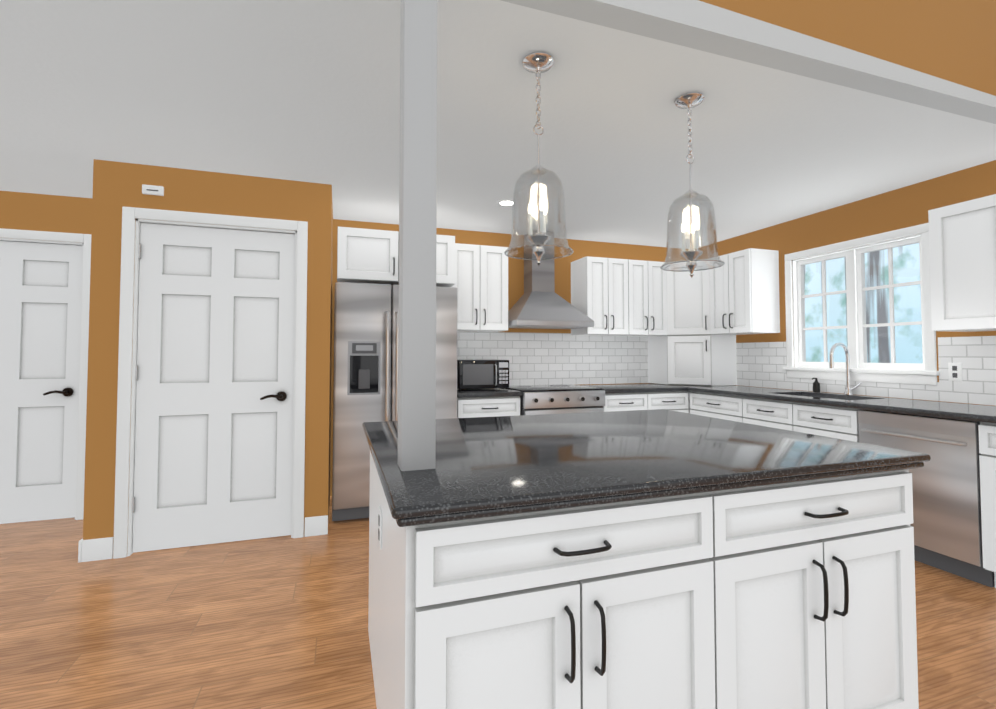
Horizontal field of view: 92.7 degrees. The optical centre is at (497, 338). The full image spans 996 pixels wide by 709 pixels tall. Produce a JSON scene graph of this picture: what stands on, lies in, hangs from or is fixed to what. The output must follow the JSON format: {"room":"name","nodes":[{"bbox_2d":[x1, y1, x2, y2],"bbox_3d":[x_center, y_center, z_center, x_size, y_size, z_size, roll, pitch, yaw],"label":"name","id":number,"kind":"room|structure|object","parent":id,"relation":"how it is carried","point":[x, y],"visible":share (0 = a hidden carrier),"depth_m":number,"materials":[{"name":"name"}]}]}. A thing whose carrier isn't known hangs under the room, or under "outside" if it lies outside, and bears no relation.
{"room":"kitchen","nodes":[
{"label":"kitchen","id":0,"kind":"room"},
{"bbox_2d":[83,159,332,546],"bbox_3d":[-1.804,0.122,3.076,1.350,2.380,0.100,1,-2,-19],"label":"wall","id":1,"kind":"structure","parent":0,"point":[117,186],"depth_m":2.97,"materials":[{"name":"brown paint"}]},
{"bbox_2d":[78,537,112,562],"bbox_3d":[-2.571,1.254,3.186,0.019,0.125,0.895,1,-2,-19],"label":"baseboard","id":2,"kind":"structure","parent":1,"relation":"attached to","point":[95,549],"depth_m":2.78,"materials":[{"name":"white wood"}]},
{"bbox_2d":[142,184,163,195],"bbox_3d":[-2.130,-0.916,2.935,0.110,0.055,0.024,1,-2,-19],"label":"door chime","id":3,"kind":"object","parent":1,"relation":"attached to","point":[152,190],"visible":1,"depth_m":2.93,"materials":[{"name":"white plastic"}]},
{"bbox_2d":[113,207,307,558],"bbox_3d":[-1.799,0.259,3.064,1.045,2.105,0.118,1,-2,-19],"label":"door frame","id":4,"kind":"structure","parent":1,"relation":"attached to","point":[126,401],"depth_m":2.91,"materials":[{"name":"white wood"}]},
{"bbox_2d":[132,223,294,552],"bbox_3d":[-1.792,0.295,3.037,0.888,2.015,0.100,1,-2,-19],"label":"pantry door","id":5,"kind":"structure","parent":1,"relation":"in","point":[214,407],"depth_m":3.04,"materials":[{"name":"white wood"}]},
{"bbox_2d":[0,191,688,496],"bbox_3d":[-1.860,0.152,3.981,8.680,2.380,0.108,1,-2,-19],"label":"wall","id":6,"kind":"structure","parent":0,"point":[547,356],"depth_m":4.65,"materials":[{"name":"paint"}]},
{"bbox_2d":[0,241,82,523],"bbox_3d":[-3.523,0.307,3.384,0.880,2.015,0.100,1,-2,-19],"label":"hall door","id":7,"kind":"structure","parent":6,"relation":"in","point":[40,299],"depth_m":3.46,"materials":[{"name":"white wood"}]},
{"bbox_2d":[0,228,90,519],"bbox_3d":[-3.531,0.270,3.411,1.040,2.105,0.118,1,-2,-19],"label":"door frame","id":8,"kind":"structure","parent":6,"relation":"attached to","point":[84,240],"depth_m":3.50,"materials":[{"name":"white wood"}]},
{"bbox_2d":[337,226,667,335],"bbox_3d":[0.203,-0.433,4.310,3.148,0.770,0.626,1,-2,-19],"label":"upper cabinet","id":9,"kind":"object","parent":6,"relation":"attached to","point":[617,297],"visible":0.81,"depth_m":4.21,"materials":[{"name":"white wood"}]},
{"bbox_2d":[508,230,593,328],"bbox_3d":[0.442,-0.561,4.461,0.755,0.916,0.495,1,-2,-19],"label":"range hood","id":10,"kind":"object","parent":6,"relation":"attached to","point":[540,303],"visible":0.75,"depth_m":4.40,"materials":[{"name":"silver metal"}]},
{"bbox_2d":[0,496,995,708],"bbox_3d":[-0.474,1.246,0.124,8.880,0.060,8.630,1,-2,-19],"label":"floor","id":11,"kind":"structure","parent":0,"point":[279,622],"depth_m":2.11,"materials":[{"name":"brown wood"}]},
{"bbox_2d":[332,282,457,520],"bbox_3d":[-0.842,0.462,3.827,0.910,1.710,0.777,1,-2,-19],"label":"fridge","id":12,"kind":"object","parent":11,"relation":"on","point":[366,315],"visible":0.6,"depth_m":3.45,"materials":[{"name":"grey metal"}]},
{"bbox_2d":[457,395,520,417],"bbox_3d":[-0.164,0.917,4.141,0.535,0.860,0.615,1,-2,-19],"label":"base cabinet","id":13,"kind":"object","parent":11,"relation":"on","point":[486,402],"depth_m":3.86,"materials":[{"name":"white wood"}]},
{"bbox_2d":[457,388,520,398],"bbox_3d":[-0.159,0.466,4.147,0.542,0.038,0.635,1,-2,-19],"label":"countertop","id":14,"kind":"structure","parent":13,"relation":"on","point":[485,393],"depth_m":3.88,"materials":[{"name":"black stone"}]},
{"bbox_2d":[457,360,508,389],"bbox_3d":[-0.163,0.318,4.215,0.450,0.255,0.392,1,-2,-19],"label":"microwave","id":15,"kind":"object","parent":14,"relation":"on","point":[476,374],"visible":0.81,"depth_m":4.05,"materials":[{"name":"black metal"}]},
{"bbox_2d":[506,384,604,414],"bbox_3d":[0.482,0.888,4.295,0.755,0.889,0.715,1,-2,-19],"label":"range","id":16,"kind":"object","parent":11,"relation":"on","point":[551,399],"visible":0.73,"depth_m":4.04,"materials":[{"name":"grey metal"}]},
{"bbox_2d":[603,391,648,411],"bbox_3d":[1.052,0.931,4.548,0.460,0.860,0.615,1,-2,-19],"label":"base cabinet","id":17,"kind":"object","parent":11,"relation":"on","point":[612,402],"depth_m":4.27,"materials":[{"name":"white wood"}]},
{"bbox_2d":[368,465,923,708],"bbox_3d":[0.364,0.838,1.751,1.549,0.862,1.244,1,-2,-19],"label":"kitchen island","id":18,"kind":"object","parent":11,"relation":"on","point":[653,559],"depth_m":1.18,"materials":[{"name":"white wood"}]},
{"bbox_2d":[378,506,381,548],"bbox_3d":[-0.381,0.609,1.532,0.008,0.115,0.070,1,-2,-19],"label":"outlet","id":19,"kind":"object","parent":18,"relation":"attached to","point":[380,528],"visible":1,"depth_m":1.51,"materials":[{"name":"white plastic"}]},
{"bbox_2d":[362,409,930,528],"bbox_3d":[0.357,0.385,1.787,1.616,0.043,1.260,1,-2,-19],"label":"island countertop","id":20,"kind":"structure","parent":18,"relation":"on","point":[483,464],"depth_m":1.39,"materials":[{"name":"black stone"}]},
{"bbox_2d":[397,0,436,470],"bbox_3d":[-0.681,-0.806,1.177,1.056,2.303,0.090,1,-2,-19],"label":"post","id":21,"kind":"object","parent":20,"relation":"on","point":[417,267],"visible":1,"depth_m":1.27,"materials":[{"name":"paint"}]},
{"bbox_2d":[649,391,690,413],"bbox_3d":[1.486,0.935,4.694,0.455,0.860,0.615,1,-2,-19],"label":"base cabinet","id":22,"kind":"object","parent":11,"relation":"on","point":[679,401],"depth_m":4.42,"materials":[{"name":"white wood"}]},
{"bbox_2d":[580,383,732,394],"bbox_3d":[1.551,0.485,4.720,1.515,0.038,0.635,1,-2,-19],"label":"countertop","id":23,"kind":"structure","parent":22,"relation":"on","point":[610,389],"depth_m":4.42,"materials":[{"name":"black stone"}]},
{"bbox_2d":[858,410,994,587],"bbox_3d":[2.639,0.876,2.819,0.632,0.855,0.595,1,-2,-19],"label":"dishwasher","id":24,"kind":"object","parent":11,"relation":"on","point":[947,524],"visible":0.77,"depth_m":2.60,"materials":[{"name":"grey metal"}]},
{"bbox_2d":[0,0,995,248],"bbox_3d":[-1.405,-1.122,2.665,8.680,0.080,2.970,1,-2,-19],"label":"ceiling","id":25,"kind":"structure","parent":0,"point":[302,90],"depth_m":2.35,"materials":[{"name":"white paint"}]},
{"bbox_2d":[496,199,515,206],"bbox_3d":[0.069,-1.046,3.679,0.176,0.006,0.176,1,-2,-19],"label":"recessed light","id":26,"kind":"object","parent":25,"relation":"in","point":[502,203],"visible":0.83,"depth_m":3.67,"materials":[{"name":"white"}]},
{"bbox_2d":[504,52,573,265],"bbox_3d":[0.160,-0.695,1.883,0.272,0.822,0.272,1,-2,-19],"label":"pendant light","id":27,"kind":"object","parent":25,"relation":"hanging from","point":[538,62],"visible":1,"depth_m":1.86,"materials":[{"name":"clear glass"}]},
{"bbox_2d":[660,92,724,277],"bbox_3d":[0.878,-0.685,2.166,0.272,0.822,0.272,1,-2,-19],"label":"pendant light","id":28,"kind":"object","parent":25,"relation":"hanging from","point":[693,253],"visible":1,"depth_m":2.15,"materials":[{"name":"clear glass"}]},
{"bbox_2d":[501,0,995,123],"bbox_3d":[-0.964,-2.967,1.253,8.580,3.675,0.100,1,-2,-19],"label":"wall","id":29,"kind":"structure","parent":0,"point":[938,54],"depth_m":1.97,"materials":[{"name":"paint"}]},
{"bbox_2d":[687,386,995,587],"bbox_3d":[2.466,0.872,3.368,0.631,0.900,2.515,1,-2,-19],"label":"base cabinet","id":30,"kind":"object","parent":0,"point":[833,415],"depth_m":3.20,"materials":[{"name":"white wood"}]},
{"bbox_2d":[812,378,819,392],"bbox_3d":[2.562,0.376,3.836,0.073,0.119,0.051,1,-2,-19],"label":"soap dispenser","id":31,"kind":"object","parent":30,"relation":"on","point":[816,385],"visible":1,"depth_m":3.82,"materials":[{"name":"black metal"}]},
{"bbox_2d":[829,343,861,394],"bbox_3d":[2.603,0.229,3.566,0.213,0.395,0.121,1,-2,-19],"label":"sink faucet","id":32,"kind":"object","parent":30,"relation":"on","point":[848,391],"visible":0.98,"depth_m":3.60,"materials":[{"name":"silver metal"}]},
{"bbox_2d":[696,160,995,405],"bbox_3d":[3.527,-0.208,1.409,0.108,2.930,8.430,1,-2,-19],"label":"wall","id":33,"kind":"structure","parent":0,"point":[761,360],"depth_m":3.47,"materials":[{"name":"tile"}]},
{"bbox_2d":[648,259,736,385],"bbox_3d":[1.979,-0.150,4.893,0.603,1.237,0.614,1,-2,-19],"label":"upper cabinet","id":34,"kind":"object","parent":33,"relation":"attached to","point":[689,349],"visible":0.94,"depth_m":4.68,"materials":[{"name":"white wood"}]},
{"bbox_2d":[709,194,995,334],"bbox_3d":[2.599,-0.422,3.436,0.376,0.790,2.568,1,-2,-19],"label":"upper cabinet","id":35,"kind":"object","parent":33,"relation":"attached to","point":[744,292],"visible":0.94,"depth_m":2.83,"materials":[{"name":"white wood"}]},
{"bbox_2d":[783,223,939,384],"bbox_3d":[2.748,-0.215,3.675,0.145,1.083,1.136,1,-2,-19],"label":"window","id":36,"kind":"structure","parent":33,"relation":"in","point":[925,372],"depth_m":3.64,"materials":[{"name":"white wood"}]},
{"bbox_2d":[948,363,961,380],"bbox_3d":[2.916,0.213,3.031,0.008,0.115,0.070,1,-2,-19],"label":"outlet","id":37,"kind":"object","parent":33,"relation":"attached to","point":[954,371],"visible":1,"depth_m":3.03,"materials":[{"name":"white plastic"}]},
{"label":"outside","id":38,"kind":"structure","parent":0,"visible":0},
{"bbox_2d":[804,243,922,362],"bbox_3d":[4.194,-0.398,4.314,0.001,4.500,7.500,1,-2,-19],"label":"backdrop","id":39,"kind":"structure","parent":38,"point":[906,292],"depth_m":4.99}
]}

